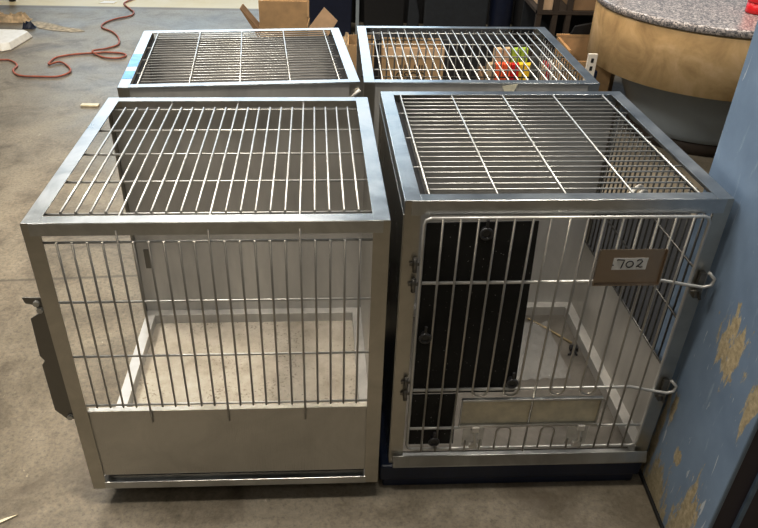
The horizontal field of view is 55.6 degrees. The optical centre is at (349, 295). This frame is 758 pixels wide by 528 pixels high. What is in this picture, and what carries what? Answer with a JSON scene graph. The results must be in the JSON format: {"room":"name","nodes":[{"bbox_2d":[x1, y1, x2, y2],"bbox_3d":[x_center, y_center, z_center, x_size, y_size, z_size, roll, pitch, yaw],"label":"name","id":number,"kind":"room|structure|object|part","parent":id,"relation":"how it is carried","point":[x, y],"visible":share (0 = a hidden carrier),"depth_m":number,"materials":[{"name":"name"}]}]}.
{"room":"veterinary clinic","nodes":[
{"label":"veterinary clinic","id":0,"kind":"room"},
{"bbox_2d":[0,0,713,527],"bbox_3d":[0.022,-1.514,5.018,28.000,0.001,22.000,1,34,0],"label":"floor","id":1,"kind":"structure","parent":0,"point":[45,479],"depth_m":2.52,"materials":[{"name":"concrete"}]},
{"bbox_2d":[0,515,17,522],"bbox_3d":[-0.914,0.593,1.901,0.069,0.003,0.011,-22,40,-29],"label":"wood splinter","id":2,"kind":"object","parent":1,"relation":"on","point":[10,517],"visible":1,"depth_m":1.90,"materials":[{"name":"beige wood"}]},
{"bbox_2d":[0,29,32,51],"bbox_3d":[-2.871,-2.029,5.664,0.580,0.055,0.480,3,34,3],"label":"plastic tray","id":3,"kind":"object","parent":1,"relation":"on","point":[10,39],"visible":1,"depth_m":5.63,"materials":[{"name":"white plastic"}]},
{"bbox_2d":[0,11,32,22],"bbox_3d":[-3.000,-2.431,6.239,0.430,0.066,0.160,1,34,0],"label":"crumpled paper","id":4,"kind":"object","parent":1,"relation":"on","point":[20,17],"visible":0.98,"depth_m":6.19,"materials":[{"name":"brown paper"}]},
{"bbox_2d":[22,21,36,28],"bbox_3d":[-2.697,-2.290,6.047,0.100,0.056,0.090,1,34,0],"label":"scrap","id":5,"kind":"object","parent":1,"relation":"on","point":[27,25],"visible":1,"depth_m":6.03,"materials":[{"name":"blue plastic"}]},
{"bbox_2d":[32,21,84,31],"bbox_3d":[-2.511,-2.276,6.080,0.642,0.002,0.161,19,38,24],"label":"sawdust","id":6,"kind":"object","parent":1,"relation":"on","point":[48,26],"visible":0.9,"depth_m":6.07},
{"bbox_2d":[0,0,134,77],"bbox_3d":[-1.956,-2.263,6.048,1.073,0.030,2.689,12,36,16],"label":"extension cord","id":7,"kind":"object","parent":1,"relation":"on","point":[132,14],"visible":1,"depth_m":5.38,"materials":[{"name":"rubber"}]},
{"bbox_2d":[80,103,99,106],"bbox_3d":[-1.631,-1.200,4.511,0.110,0.012,0.040,1,34,0],"label":"wood strip","id":8,"kind":"object","parent":1,"relation":"on","point":[82,104],"visible":1,"depth_m":4.50,"materials":[{"name":"beige wood"}]},
{"bbox_2d":[100,1,116,3],"bbox_3d":[-2.314,-2.813,6.873,0.150,0.003,0.090,1,34,0],"label":"paper scrap","id":9,"kind":"object","parent":1,"relation":"on","point":[105,2],"visible":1,"depth_m":6.86,"materials":[{"name":"white paper"}]},
{"bbox_2d":[240,0,337,36],"bbox_3d":[-0.401,-1.806,4.979,0.648,0.517,0.318,1,34,0],"label":"cardboard box","id":10,"kind":"object","parent":1,"relation":"on","point":[273,14],"visible":0.54,"depth_m":4.78,"materials":[{"name":"brown cardboard"}]},
{"bbox_2d":[309,0,351,36],"bbox_3d":[-0.148,-2.528,5.811,0.386,0.780,0.466,1,34,0],"label":"storage bin","id":11,"kind":"object","parent":1,"relation":"on","point":[341,10],"visible":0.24,"depth_m":5.71,"materials":[{"name":"blue plastic"}]},
{"bbox_2d":[355,0,358,34],"bbox_3d":[0.069,-2.580,5.520,0.027,1.200,0.030,1,34,0],"label":"upright","id":12,"kind":"object","parent":1,"relation":"on","point":[357,1],"visible":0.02,"depth_m":5.74,"materials":[{"name":"grey paint"}]},
{"bbox_2d":[347,35,373,72],"bbox_3d":[0.062,-1.243,4.186,0.148,0.490,0.220,1,34,0],"label":"cardboard box","id":13,"kind":"object","parent":1,"relation":"on","point":[352,39],"visible":0.2,"depth_m":4.00,"materials":[{"name":"brown cardboard"}]},
{"bbox_2d":[364,0,404,34],"bbox_3d":[0.282,-2.542,5.797,0.366,0.830,0.466,1,34,0],"label":"storage bin","id":14,"kind":"object","parent":1,"relation":"on","point":[376,12],"visible":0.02,"depth_m":5.72,"materials":[{"name":"black plastic"}]},
{"bbox_2d":[380,37,444,79],"bbox_3d":[0.351,-1.211,4.142,0.340,0.494,0.224,1,34,0],"label":"cardboard box","id":15,"kind":"object","parent":1,"relation":"on","point":[398,47],"visible":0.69,"depth_m":3.97,"materials":[{"name":"brown cardboard"}]},
{"bbox_2d":[406,0,419,25],"bbox_3d":[0.515,-2.420,5.654,0.100,0.794,0.080,1,34,0],"label":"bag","id":16,"kind":"object","parent":1,"relation":"on","point":[413,15],"visible":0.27,"depth_m":5.72,"materials":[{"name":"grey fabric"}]},
{"bbox_2d":[351,0,514,24],"bbox_3d":[0.972,-2.836,6.093,2.580,1.000,0.080,1,34,0],"label":"curtain","id":17,"kind":"object","parent":1,"relation":"on","point":[420,3],"visible":0.06,"depth_m":6.30,"materials":[{"name":"black fabric"}]},
{"bbox_2d":[370,25,516,79],"bbox_3d":[0.635,-1.685,5.017,0.980,0.300,0.400,1,34,0],"label":"pallet","id":18,"kind":"object","parent":1,"relation":"on","point":[460,52],"visible":0.12,"depth_m":4.85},
{"bbox_2d":[423,0,488,26],"bbox_3d":[0.845,-2.402,5.585,0.500,0.850,0.050,1,34,0],"label":"screen","id":19,"kind":"object","parent":1,"relation":"on","point":[471,13],"visible":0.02,"depth_m":5.67,"materials":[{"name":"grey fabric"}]},
{"bbox_2d":[477,66,484,79],"bbox_3d":[0.938,-1.214,4.358,0.310,0.270,0.295,1,34,0],"label":"cardboard box","id":20,"kind":"object","parent":1,"relation":"on","point":[480,73],"visible":0.02,"depth_m":4.36,"materials":[{"name":"brown cardboard"}]},
{"bbox_2d":[485,62,495,79],"bbox_3d":[0.821,-1.206,4.258,0.044,0.353,0.050,-1,34,-2],"label":"snack packet","id":21,"kind":"object","parent":20,"relation":"in","point":[489,73],"visible":0.27,"depth_m":4.17,"materials":[{"name":"brown paper"}]},
{"bbox_2d":[492,47,501,61],"bbox_3d":[0.878,-1.299,4.351,0.044,0.403,0.050,-1,34,-3],"label":"snack packet","id":22,"kind":"object","parent":20,"relation":"in","point":[498,48],"visible":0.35,"depth_m":4.24,"materials":[{"name":"plastic"}]},
{"bbox_2d":[494,62,503,79],"bbox_3d":[0.869,-1.205,4.258,0.044,0.353,0.050,2,34,2],"label":"snack packet","id":23,"kind":"object","parent":20,"relation":"in","point":[496,66],"visible":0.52,"depth_m":4.17,"materials":[{"name":"orange plastic"}]},
{"bbox_2d":[502,47,509,61],"bbox_3d":[0.930,-1.304,4.360,0.044,0.403,0.050,2,34,1],"label":"snack packet","id":24,"kind":"object","parent":20,"relation":"in","point":[507,48],"visible":0.23,"depth_m":4.25,"materials":[{"name":"plastic"}]},
{"bbox_2d":[502,62,510,79],"bbox_3d":[0.915,-1.210,4.266,0.044,0.353,0.050,1,34,0],"label":"snack packet","id":25,"kind":"object","parent":20,"relation":"in","point":[505,67],"visible":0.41,"depth_m":4.17,"materials":[{"name":"plastic"}]},
{"bbox_2d":[509,62,519,79],"bbox_3d":[0.961,-1.204,4.258,0.044,0.353,0.050,1,34,1],"label":"snack packet","id":26,"kind":"object","parent":20,"relation":"in","point":[513,65],"visible":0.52,"depth_m":4.16,"materials":[{"name":"red plastic"}]},
{"bbox_2d":[510,47,519,62],"bbox_3d":[0.984,-1.297,4.351,0.044,0.403,0.050,0,34,-1],"label":"snack packet","id":27,"kind":"object","parent":20,"relation":"in","point":[513,53],"visible":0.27,"depth_m":4.24,"materials":[{"name":"green plastic"}]},
{"bbox_2d":[518,62,525,79],"bbox_3d":[1.003,-1.209,4.266,0.044,0.353,0.050,2,34,1],"label":"snack packet","id":28,"kind":"object","parent":20,"relation":"in","point":[520,63],"visible":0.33,"depth_m":4.17,"materials":[{"name":"yellow plastic"}]},
{"bbox_2d":[519,47,528,62],"bbox_3d":[1.035,-1.302,4.360,0.044,0.403,0.050,2,34,1],"label":"snack packet","id":29,"kind":"object","parent":20,"relation":"in","point":[522,53],"visible":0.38,"depth_m":4.25,"materials":[{"name":"green plastic"}]},
{"bbox_2d":[524,62,530,79],"bbox_3d":[1.042,-1.202,4.258,0.044,0.353,0.050,0,34,-1],"label":"snack packet","id":30,"kind":"object","parent":20,"relation":"in","point":[528,63],"visible":0.12,"depth_m":4.16,"materials":[{"name":"yellow plastic"}]},
{"bbox_2d":[487,0,512,29],"bbox_3d":[1.216,-2.463,5.630,0.180,0.910,0.180,1,34,0],"label":"rolled mat","id":31,"kind":"object","parent":1,"relation":"on","point":[500,11],"visible":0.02,"depth_m":5.70,"materials":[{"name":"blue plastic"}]},
{"bbox_2d":[378,403,641,484],"bbox_3d":[0.437,0.324,2.250,0.730,0.090,0.620,-1,34,-2],"label":"platform base","id":32,"kind":"object","parent":1,"relation":"on","point":[389,475],"visible":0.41,"depth_m":1.99,"materials":[{"name":"blue paint"}]},
{"bbox_2d":[378,91,733,467],"bbox_3d":[0.458,-0.066,2.032,0.720,0.797,0.736,-1,34,-2],"label":"cage","id":33,"kind":"object","parent":32,"relation":"on","point":[494,198],"visible":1,"depth_m":1.85,"materials":[{"name":"metal"}]},
{"bbox_3d":[0.122,-0.385,1.817,0.036,0.035,0.706,-1,34,-2],"label":"rail","id":34,"kind":"part","parent":33,"relation":"part of","materials":[{"name":"metal"}]},
{"bbox_3d":[0.131,0.119,1.755,0.035,0.796,0.035,-1,34,-2],"label":"corner post","id":35,"kind":"part","parent":33,"relation":"part of","materials":[{"name":"metal"}]},
{"bbox_3d":[0.290,0.117,1.743,0.267,0.674,0.003,-1,34,-2],"label":"privacy panel","id":36,"kind":"part","parent":33,"relation":"part of","materials":[{"name":"black plastic"}]},
{"bbox_3d":[0.438,0.050,2.532,0.703,0.040,0.032,-1,34,-2],"label":"rail","id":37,"kind":"part","parent":33,"relation":"part of","materials":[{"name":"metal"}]},
{"bbox_3d":[0.447,-0.579,2.108,0.682,0.035,0.032,-1,34,-2],"label":"rail","id":38,"kind":"part","parent":33,"relation":"part of","materials":[{"name":"metal"}]},
{"bbox_3d":[0.442,-0.275,2.329,0.699,0.726,0.003,-1,34,-2],"label":"panel","id":39,"kind":"part","parent":33,"relation":"part of","materials":[{"name":"grey metal"}]},
{"bbox_3d":[0.463,0.433,1.984,0.647,0.026,0.036,-1,34,-2],"label":"rail","id":40,"kind":"part","parent":33,"relation":"part of","materials":[{"name":"metal"}]},
{"bbox_3d":[0.466,0.296,1.851,0.358,0.084,0.002,-1,34,-2],"label":"feeding plate","id":41,"kind":"part","parent":33,"relation":"part of","materials":[{"name":"metal"}]},
{"bbox_2d":[527,317,571,343],"bbox_3d":[0.685,0.117,2.456,0.010,0.008,0.182,-25,42,-33],"label":"stick","id":42,"kind":"object","parent":33,"relation":"in","point":[528,318],"visible":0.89,"depth_m":2.45,"materials":[{"name":"wood"}]},
{"bbox_3d":[0.492,0.123,1.732,0.679,0.706,0.025,-1,34,-2],"label":"door","id":43,"kind":"part","parent":33,"relation":"part of","materials":[{"name":"metal"}]},
{"bbox_3d":[0.473,-0.199,1.551,0.682,0.035,0.032,-1,34,-2],"label":"rail","id":44,"kind":"part","parent":33,"relation":"part of","materials":[{"name":"metal"}]},
{"bbox_2d":[568,345,578,355],"bbox_3d":[0.735,0.179,2.359,0.039,0.016,0.042,1,34,0],"label":"clip","id":45,"kind":"object","parent":33,"relation":"in","point":[570,346],"visible":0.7,"depth_m":2.36,"materials":[{"name":"black metal"}]},
{"bbox_3d":[0.780,-0.266,2.334,0.035,0.796,0.035,-1,34,-2],"label":"corner post","id":46,"kind":"part","parent":33,"relation":"part of","materials":[{"name":"metal"}]},
{"bbox_3d":[0.787,0.243,2.256,0.032,0.040,0.667,-1,34,-2],"label":"rail","id":47,"kind":"part","parent":33,"relation":"part of","materials":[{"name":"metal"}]},
{"bbox_3d":[0.803,0.114,2.187,0.003,0.251,0.696,-1,34,-2],"label":"panel","id":48,"kind":"part","parent":33,"relation":"part of","materials":[{"name":"grey metal"}]},
{"bbox_3d":[0.798,-0.393,1.843,0.036,0.035,0.706,-1,34,-2],"label":"rail","id":49,"kind":"part","parent":33,"relation":"part of","materials":[{"name":"metal"}]},
{"bbox_3d":[0.805,0.111,1.781,0.035,0.796,0.035,-1,34,-2],"label":"corner post","id":50,"kind":"part","parent":33,"relation":"part of","materials":[{"name":"metal"}]},
{"bbox_2d":[511,0,523,41],"bbox_3d":[1.401,-2.440,5.644,0.160,0.860,0.160,1,34,0],"label":"rolled mat","id":51,"kind":"object","parent":1,"relation":"on","point":[518,6],"visible":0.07,"depth_m":5.73,"materials":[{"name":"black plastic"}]},
{"bbox_2d":[548,58,553,79],"bbox_3d":[1.181,-1.228,4.306,0.016,0.359,0.120,1,34,0],"label":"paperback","id":52,"kind":"object","parent":1,"relation":"on","point":[549,58],"visible":0.02,"depth_m":4.20,"materials":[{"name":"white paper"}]},
{"bbox_2d":[518,0,593,62],"bbox_3d":[1.436,-1.852,4.658,0.527,1.000,0.412,1,34,0],"label":"shelf rack","id":53,"kind":"object","parent":1,"relation":"on","point":[561,19],"visible":0.31,"depth_m":4.69,"materials":[{"name":"dark brown wood"}]},
{"bbox_3d":[1.187,-1.749,4.501,0.032,1.000,0.030,1,34,0],"label":"post","id":54,"kind":"part","parent":53,"relation":"part of","materials":[{"name":"metal"}]},
{"bbox_3d":[1.432,-1.610,4.817,0.527,0.020,0.402,1,34,0],"label":"shelf","id":55,"kind":"part","parent":53,"relation":"part of","materials":[{"name":"metal"}]},
{"bbox_2d":[534,0,553,9],"bbox_3d":[1.239,-1.897,4.576,0.063,0.080,0.280,1,34,0],"label":"cardboard box","id":56,"kind":"object","parent":53,"relation":"on","point":[548,4],"visible":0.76,"depth_m":4.47,"materials":[{"name":"brown cardboard"}]},
{"bbox_3d":[1.287,-1.748,4.501,0.032,1.000,0.030,1,34,0],"label":"post","id":57,"kind":"part","parent":53,"relation":"part of","materials":[{"name":"metal"}]},
{"bbox_3d":[1.436,-1.874,4.637,0.527,0.020,0.402,1,34,0],"label":"shelf","id":58,"kind":"part","parent":53,"relation":"part of","materials":[{"name":"brown wood"}]},
{"bbox_3d":[1.372,-1.747,4.501,0.032,1.000,0.030,1,34,0],"label":"post","id":59,"kind":"part","parent":53,"relation":"part of","materials":[{"name":"black metal"}]},
{"bbox_2d":[562,0,595,10],"bbox_3d":[1.529,-1.972,4.534,0.260,0.260,0.300,1,34,0],"label":"cardboard box","id":60,"kind":"object","parent":53,"relation":"on","point":[579,5],"visible":0.4,"depth_m":4.46,"materials":[{"name":"brown cardboard"}]},
{"bbox_2d":[553,34,610,90],"bbox_3d":[1.410,-1.339,4.400,0.278,0.440,0.324,1,34,0],"label":"cardboard box","id":61,"kind":"object","parent":1,"relation":"on","point":[576,44],"visible":0.12,"depth_m":4.40,"materials":[{"name":"brown cardboard"}]},
{"bbox_2d":[570,23,591,33],"bbox_3d":[1.439,-1.637,4.378,0.166,0.078,0.015,1,34,0],"label":"bag","id":62,"kind":"object","parent":61,"relation":"on","point":[583,28],"visible":0.6,"depth_m":4.38,"materials":[{"name":"plastic"}]},
{"bbox_2d":[583,53,597,79],"bbox_3d":[1.301,-1.088,3.976,0.048,0.500,0.021,1,34,0],"label":"power strip","id":63,"kind":"object","parent":1,"relation":"on","point":[592,57],"visible":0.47,"depth_m":3.85,"materials":[{"name":"white plastic"}]},
{"bbox_2d":[608,73,614,90],"bbox_3d":[1.660,-1.552,4.577,0.125,0.600,0.030,1,34,0],"label":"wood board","id":64,"kind":"object","parent":1,"relation":"on","point":[612,75],"visible":0.02,"depth_m":4.67,"materials":[{"name":"black wood"}]},
{"bbox_2d":[589,214,692,345],"bbox_3d":[1.251,-0.046,2.878,0.700,0.012,1.470,1,34,0],"label":"mesh panel","id":65,"kind":"object","parent":1,"relation":"on","point":[683,222],"visible":0.02,"depth_m":3.12,"materials":[{"name":"silver metal"}]},
{"bbox_2d":[587,0,757,157],"bbox_3d":[2.069,-1.293,4.077,1.428,0.744,1.428,1,34,0],"label":"reception counter","id":66,"kind":"object","parent":1,"relation":"on","point":[680,63],"visible":0.79,"depth_m":3.65,"materials":[{"name":"wood"}]},
{"bbox_2d":[745,0,757,14],"bbox_3d":[2.057,-1.494,3.560,0.130,0.170,0.130,1,34,0],"label":"canister","id":67,"kind":"object","parent":66,"relation":"on","point":[752,5],"visible":1,"depth_m":3.56,"materials":[{"name":"red plastic"}]},
{"bbox_2d":[638,21,757,527],"bbox_3d":[1.061,-0.502,1.246,0.434,2.600,0.520,1,34,1],"label":"wall","id":68,"kind":"structure","parent":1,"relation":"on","point":[700,469],"depth_m":1.62,"materials":[{"name":"blue paint"}]},
{"bbox_3d":[1.046,0.568,1.974,0.434,0.012,0.520,1,34,1],"label":"foot plate","id":69,"kind":"part","parent":68,"relation":"part of","materials":[{"name":"black plastic"}]},
{"bbox_3d":[-0.053,-1.482,4.678,0.250,0.330,0.300,1,34,0],"label":"cardboard box","id":70,"kind":"object","parent":1,"relation":"on","visible":0},
{"bbox_2d":[326,32,353,48],"bbox_3d":[-0.052,-1.598,4.599,0.230,0.130,0.284,1,34,0],"label":"paper","id":71,"kind":"object","parent":70,"relation":"in","point":[345,38],"visible":0.03,"depth_m":4.64,"materials":[{"name":"brown paper"}]},
{"bbox_3d":[-0.411,-0.287,3.155,0.660,0.059,0.090,-3,34,-6],"label":"bearer","id":72,"kind":"object","parent":1,"relation":"on","visible":0},
{"bbox_2d":[117,28,360,107],"bbox_3d":[-0.378,-0.510,2.720,0.750,0.800,0.691,-3,34,-6],"label":"cage","id":73,"kind":"object","parent":72,"relation":"on","point":[282,65],"visible":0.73,"depth_m":2.52,"materials":[{"name":"metal"}]},
{"bbox_3d":[-0.698,-0.315,2.428,0.034,0.799,0.034,-3,34,-6],"label":"corner post","id":74,"kind":"part","parent":73,"relation":"part of","materials":[{"name":"metal"}]},
{"bbox_3d":[-0.730,-0.823,2.467,0.035,0.006,0.674,-3,34,-6],"label":"rail","id":75,"kind":"part","parent":73,"relation":"part of","materials":[{"name":"metal"}]},
{"bbox_3d":[-0.747,-0.498,2.686,0.003,0.727,0.658,-3,34,-6],"label":"panel","id":76,"kind":"part","parent":73,"relation":"part of","materials":[{"name":"silver metal"}]},
{"bbox_3d":[-0.339,-0.661,2.239,0.720,0.006,0.031,-3,34,-6],"label":"rail","id":77,"kind":"part","parent":73,"relation":"part of","materials":[{"name":"metal"}]},
{"bbox_3d":[-0.342,-0.336,2.447,0.739,0.770,0.003,-3,34,-6],"label":"panel","id":78,"kind":"part","parent":73,"relation":"part of","materials":[{"name":"silver metal"}]},
{"bbox_3d":[-0.411,-1.022,2.768,0.720,0.006,0.031,-3,34,-6],"label":"rail","id":79,"kind":"part","parent":73,"relation":"part of","materials":[{"name":"metal"}]},
{"bbox_3d":[-0.417,-0.705,2.996,0.735,0.727,0.003,-3,34,-6],"label":"panel","id":80,"kind":"part","parent":73,"relation":"part of","materials":[{"name":"silver metal"}]},
{"bbox_3d":[-0.020,-0.861,2.539,0.035,0.006,0.674,-3,34,-6],"label":"rail","id":81,"kind":"part","parent":73,"relation":"part of","materials":[{"name":"metal"}]},
{"bbox_3d":[0.011,-0.353,2.500,0.034,0.799,0.034,-3,34,-6],"label":"corner post","id":82,"kind":"part","parent":73,"relation":"part of","materials":[{"name":"metal"}]},
{"bbox_3d":[-0.304,0.454,2.068,0.700,0.060,0.090,-1,34,-2],"label":"bearer","id":83,"kind":"object","parent":1,"relation":"on","visible":0},
{"bbox_2d":[20,97,390,488],"bbox_3d":[-0.339,-0.037,2.022,0.811,0.802,0.772,-1,34,-2],"label":"cage","id":84,"kind":"object","parent":83,"relation":"on","point":[260,237],"visible":1,"depth_m":1.93,"materials":[{"name":"metal"}]},
{"bbox_3d":[-0.706,0.156,1.696,0.046,0.370,0.003,-1,34,-2],"label":"latch plate","id":85,"kind":"part","parent":84,"relation":"part of","materials":[{"name":"metal"}]},
{"bbox_3d":[-0.661,0.174,1.706,0.036,0.801,0.036,-1,34,-2],"label":"corner post","id":86,"kind":"part","parent":84,"relation":"part of","materials":[{"name":"metal"}]},
{"bbox_3d":[-0.672,-0.352,1.791,0.037,0.030,0.769,-1,34,-2],"label":"rail","id":87,"kind":"part","parent":84,"relation":"part of","materials":[{"name":"metal"}]},
{"bbox_3d":[-0.691,-0.239,2.311,0.036,0.801,0.036,-1,34,-2],"label":"corner post","id":88,"kind":"part","parent":84,"relation":"part of","materials":[{"name":"metal"}]},
{"bbox_3d":[-0.678,0.290,2.209,0.032,0.041,0.730,-1,34,-2],"label":"rail","id":89,"kind":"part","parent":84,"relation":"part of","materials":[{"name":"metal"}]},
{"bbox_3d":[-0.294,-0.149,1.501,0.731,0.030,0.033,-1,34,-2],"label":"rail","id":90,"kind":"part","parent":84,"relation":"part of","materials":[{"name":"metal"}]},
{"bbox_3d":[-0.302,0.371,1.851,0.692,0.226,0.016,-1,34,-2],"label":"panel","id":91,"kind":"part","parent":84,"relation":"part of","materials":[{"name":"metal"}]},
{"bbox_3d":[-0.304,0.491,1.939,0.695,0.024,0.037,-1,34,-2],"label":"rail","id":92,"kind":"part","parent":84,"relation":"part of","materials":[{"name":"metal"}]},
{"bbox_2d":[110,321,363,476],"bbox_3d":[-0.319,0.263,2.228,0.722,0.070,0.730,1,34,0],"label":"tray","id":93,"kind":"object","parent":84,"relation":"on","point":[320,467],"depth_m":2.31,"materials":[{"name":"grey metal"}]},
{"bbox_3d":[-0.325,-0.564,2.110,0.731,0.030,0.033,-1,34,-2],"label":"rail","id":94,"kind":"part","parent":84,"relation":"part of","materials":[{"name":"metal"}]},
{"bbox_3d":[-0.330,-0.256,2.334,0.752,0.729,0.003,-1,34,-2],"label":"panel","id":95,"kind":"part","parent":84,"relation":"part of","materials":[{"name":"grey metal"}]},
{"bbox_3d":[-0.334,0.071,2.538,0.752,0.041,0.032,-1,34,-2],"label":"rail","id":96,"kind":"part","parent":84,"relation":"part of","materials":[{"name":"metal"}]},
{"bbox_3d":[0.042,0.281,2.238,0.032,0.041,0.730,-1,34,-2],"label":"rail","id":97,"kind":"part","parent":84,"relation":"part of","materials":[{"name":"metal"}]},
{"bbox_3d":[0.061,-0.047,2.035,0.003,0.729,0.759,-1,34,-2],"label":"panel","id":98,"kind":"part","parent":84,"relation":"part of","materials":[{"name":"grey metal"}]},
{"bbox_3d":[0.052,-0.362,1.821,0.037,0.030,0.769,-1,34,-2],"label":"rail","id":99,"kind":"part","parent":84,"relation":"part of","materials":[{"name":"metal"}]},
{"bbox_3d":[0.063,0.164,1.736,0.036,0.801,0.036,-1,34,-2],"label":"corner post","id":100,"kind":"part","parent":84,"relation":"part of","materials":[{"name":"metal"}]},
{"bbox_3d":[0.398,-0.305,3.200,0.660,0.059,0.090,0,34,-1],"label":"bearer","id":101,"kind":"object","parent":1,"relation":"on","visible":0},
{"bbox_2d":[356,26,599,148],"bbox_3d":[0.408,-0.541,2.782,0.750,0.800,0.711,0,34,-1],"label":"cage","id":102,"kind":"object","parent":101,"relation":"on","point":[370,87],"visible":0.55,"depth_m":2.51,"materials":[{"name":"metal"}]},
{"bbox_3d":[0.043,-0.729,3.051,0.034,0.799,0.034,0,34,-1],"label":"corner post","id":103,"kind":"part","parent":102,"relation":"part of","materials":[{"name":"metal"}]},
{"bbox_3d":[0.055,-0.868,2.550,0.035,0.006,0.706,0,34,-1],"label":"rail","id":104,"kind":"part","parent":102,"relation":"part of","materials":[{"name":"metal"}]},
{"bbox_3d":[0.059,-0.351,2.496,0.034,0.799,0.034,0,34,-1],"label":"corner post","id":105,"kind":"part","parent":102,"relation":"part of","materials":[{"name":"metal"}]},
{"bbox_3d":[0.405,-1.060,2.838,0.721,0.006,0.031,0,34,-1],"label":"rail","id":106,"kind":"part","parent":102,"relation":"part of","materials":[{"name":"metal"}]},
{"bbox_3d":[0.416,-0.354,2.488,0.740,0.770,0.002,0,34,-2],"label":"panel","id":107,"kind":"part","parent":102,"relation":"part of","materials":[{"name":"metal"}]},
{"bbox_3d":[0.421,-0.679,2.279,0.721,0.006,0.031,0,34,-1],"label":"rail","id":108,"kind":"part","parent":102,"relation":"part of","materials":[{"name":"metal"}]},
{"bbox_3d":[0.757,-0.731,3.069,0.034,0.799,0.034,0,34,-1],"label":"corner post","id":109,"kind":"part","parent":102,"relation":"part of","materials":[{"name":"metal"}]},
{"bbox_3d":[0.770,-0.871,2.568,0.035,0.006,0.706,0,34,-1],"label":"rail","id":110,"kind":"part","parent":102,"relation":"part of","materials":[{"name":"metal"}]},
{"bbox_3d":[0.773,-0.353,2.514,0.034,0.799,0.034,0,34,-1],"label":"corner post","id":111,"kind":"part","parent":102,"relation":"part of","materials":[{"name":"metal"}]}
]}

